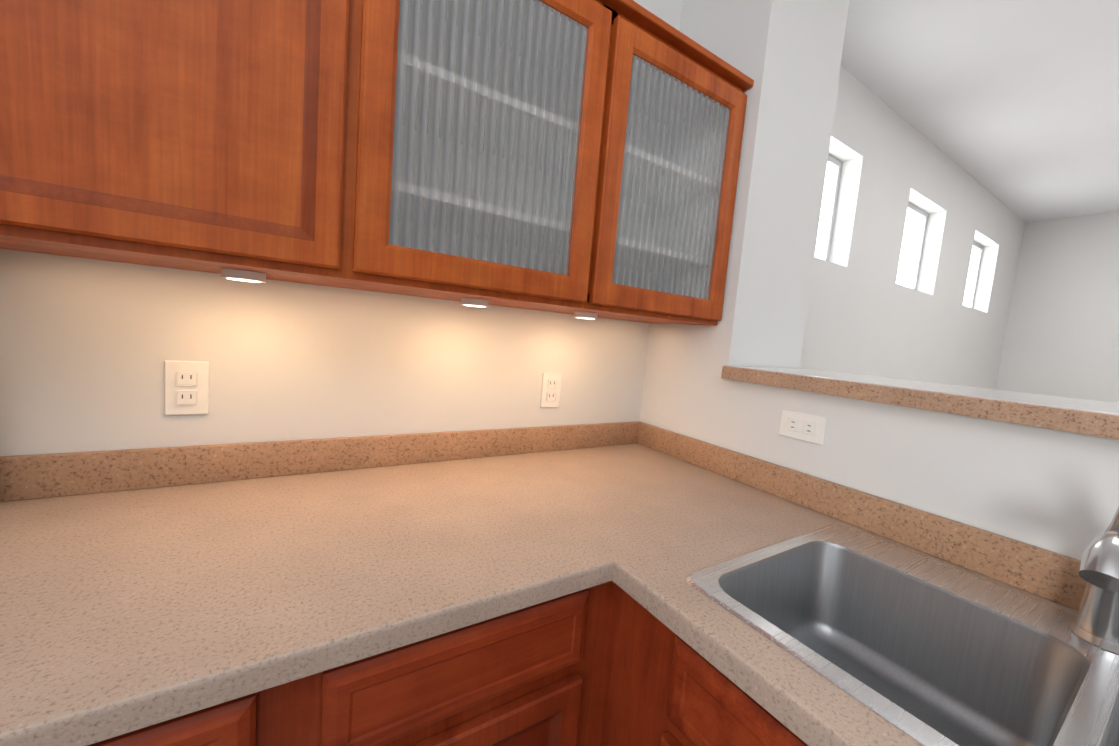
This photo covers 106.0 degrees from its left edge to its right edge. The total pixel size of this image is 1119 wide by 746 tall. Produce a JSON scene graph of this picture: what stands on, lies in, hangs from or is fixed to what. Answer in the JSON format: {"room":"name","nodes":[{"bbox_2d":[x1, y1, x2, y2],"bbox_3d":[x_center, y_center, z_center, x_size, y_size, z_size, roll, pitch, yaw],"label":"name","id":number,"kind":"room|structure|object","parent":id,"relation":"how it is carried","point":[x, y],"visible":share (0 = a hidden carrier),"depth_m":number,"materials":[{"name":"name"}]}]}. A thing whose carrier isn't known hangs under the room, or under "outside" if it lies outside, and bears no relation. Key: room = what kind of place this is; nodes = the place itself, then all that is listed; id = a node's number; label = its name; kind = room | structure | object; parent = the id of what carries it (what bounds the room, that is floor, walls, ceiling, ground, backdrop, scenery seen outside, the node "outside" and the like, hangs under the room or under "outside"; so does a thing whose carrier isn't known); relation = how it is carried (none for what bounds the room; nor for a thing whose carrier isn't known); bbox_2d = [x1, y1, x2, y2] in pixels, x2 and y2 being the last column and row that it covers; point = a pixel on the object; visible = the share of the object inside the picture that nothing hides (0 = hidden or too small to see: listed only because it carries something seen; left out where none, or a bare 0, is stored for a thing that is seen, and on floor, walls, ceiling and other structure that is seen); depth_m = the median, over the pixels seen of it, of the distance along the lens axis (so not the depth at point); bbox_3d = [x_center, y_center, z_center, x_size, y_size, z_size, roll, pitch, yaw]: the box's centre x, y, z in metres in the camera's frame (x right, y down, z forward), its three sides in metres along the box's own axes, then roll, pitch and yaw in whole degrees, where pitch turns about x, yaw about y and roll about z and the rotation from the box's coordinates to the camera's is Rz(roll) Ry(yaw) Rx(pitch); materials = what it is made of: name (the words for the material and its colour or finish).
{"room":"kitchen","nodes":[
{"label":"kitchen","id":0,"kind":"room"},
{"bbox_2d":[461,298,488,306],"bbox_3d":[-0.210,-0.174,1.046,0.068,0.017,0.068,1,6,-33],"label":"under-cabinet light","id":1,"kind":"object","parent":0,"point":[472,302],"visible":1,"depth_m":1.02,"materials":[{"name":"white plastic"}]},
{"bbox_2d":[0,0,1024,455],"bbox_3d":[0.067,-0.197,1.571,9.910,2.720,0.250,1,6,-33],"label":"wall","id":2,"kind":"structure","parent":0,"point":[88,348],"depth_m":1.16,"materials":[{"name":"paint"}]},
{"bbox_2d":[164,361,208,414],"bbox_3d":[-0.796,0.032,0.901,0.072,0.116,0.008,1,6,-33],"label":"electrical outlet","id":3,"kind":"object","parent":2,"relation":"attached to","point":[186,386],"visible":1,"depth_m":0.90,"materials":[{"name":"white plastic"}]},
{"bbox_2d":[0,0,391,291],"bbox_3d":[-0.642,-0.554,0.723,0.569,0.725,0.324,1,6,-33],"label":"upper cabinet","id":4,"kind":"object","parent":2,"relation":"attached to","point":[211,136],"depth_m":0.64,"materials":[{"name":"brown wood"}]},
{"bbox_2d":[221,269,265,282],"bbox_3d":[-0.598,-0.183,0.799,0.068,0.017,0.068,1,6,-33],"label":"under-cabinet light","id":5,"kind":"object","parent":4,"relation":"attached to","point":[242,275],"visible":1,"depth_m":0.78,"materials":[{"name":"white plastic"}]},
{"bbox_2d":[574,312,597,318],"bbox_3d":[0.077,-0.167,1.229,0.068,0.017,0.068,1,6,-33],"label":"under-cabinet light","id":6,"kind":"object","parent":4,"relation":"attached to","point":[584,315],"visible":1,"depth_m":1.20,"materials":[{"name":"white plastic"}]},
{"bbox_2d":[540,373,561,407],"bbox_3d":[-0.027,0.057,1.393,0.072,0.116,0.008,1,6,-33],"label":"electrical outlet","id":7,"kind":"object","parent":2,"relation":"attached to","point":[550,390],"visible":1,"depth_m":1.39,"materials":[{"name":"white plastic"}]},
{"bbox_2d":[815,154,842,260],"bbox_3d":[1.292,-0.897,2.239,0.614,0.588,0.040,1,6,-33],"label":"window","id":8,"kind":"structure","parent":2,"relation":"in","point":[828,206],"depth_m":2.36,"materials":[{"name":"grey glass"}]},
{"bbox_2d":[896,202,928,289],"bbox_3d":[2.369,-0.871,2.925,0.638,0.588,0.040,1,6,-33],"label":"window","id":9,"kind":"structure","parent":2,"relation":"in","point":[912,246],"depth_m":3.01,"materials":[{"name":"grey glass"}]},
{"bbox_2d":[963,241,982,307],"bbox_3d":[3.465,-0.844,3.624,0.658,0.588,0.040,1,6,-33],"label":"window","id":10,"kind":"structure","parent":2,"relation":"in","point":[973,273],"depth_m":3.75,"materials":[{"name":"grey glass"}]},
{"bbox_2d":[640,0,848,445],"bbox_3d":[0.609,-0.150,1.557,0.410,2.720,0.360,1,6,-33],"label":"wall","id":11,"kind":"structure","parent":0,"point":[785,56],"depth_m":1.36,"materials":[{"name":"paint"}]},
{"bbox_2d":[719,379,1118,559],"bbox_3d":[1.223,0.756,0.550,0.420,1.210,2.203,1,6,-33],"label":"wall","id":12,"kind":"structure","parent":0,"point":[1056,491],"depth_m":0.84,"materials":[{"name":"paint"}]},
{"bbox_2d":[779,409,826,444],"bbox_3d":[0.637,0.141,1.110,0.008,0.072,0.116,1,6,-33],"label":"electrical outlet","id":13,"kind":"object","parent":12,"relation":"attached to","point":[811,428],"visible":1,"depth_m":1.10,"materials":[{"name":"white plastic"}]},
{"bbox_2d":[721,365,1118,439],"bbox_3d":[1.512,0.230,-0.322,1.090,0.040,3.838,1,6,-33],"label":"countertop","id":14,"kind":"structure","parent":12,"relation":"on","point":[1090,417],"depth_m":0.89,"materials":[{"name":"stone"}]},
{"bbox_2d":[841,0,1118,221],"bbox_3d":[1.832,-1.227,-1.159,10.310,0.120,6.450,1,6,-33],"label":"ceiling","id":15,"kind":"structure","parent":0,"point":[1012,105],"depth_m":2.12,"materials":[{"name":"paint"}]},
{"bbox_2d":[995,211,1118,402],"bbox_3d":[5.923,0.273,1.772,0.200,2.720,6.250,1,6,-33],"label":"wall","id":16,"kind":"structure","parent":0,"point":[1061,339],"depth_m":3.78,"materials":[{"name":"paint"}]},
{"bbox_3d":[1.597,1.591,-0.897,10.310,0.120,6.450,1,6,-33],"label":"floor","id":17,"kind":"structure","parent":0,"visible":0},
{"bbox_2d":[0,421,1085,745],"bbox_3d":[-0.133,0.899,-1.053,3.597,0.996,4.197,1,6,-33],"label":"countertop","id":18,"kind":"structure","parent":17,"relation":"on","point":[514,587],"depth_m":0.69,"materials":[{"name":"beige stone"}]},
{"bbox_2d":[686,507,1118,745],"bbox_3d":[0.647,0.357,0.504,0.533,0.460,0.818,1,6,-33],"label":"sink","id":19,"kind":"object","parent":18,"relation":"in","point":[924,651],"visible":0.88,"depth_m":0.71,"materials":[{"name":"metal"}]}
]}

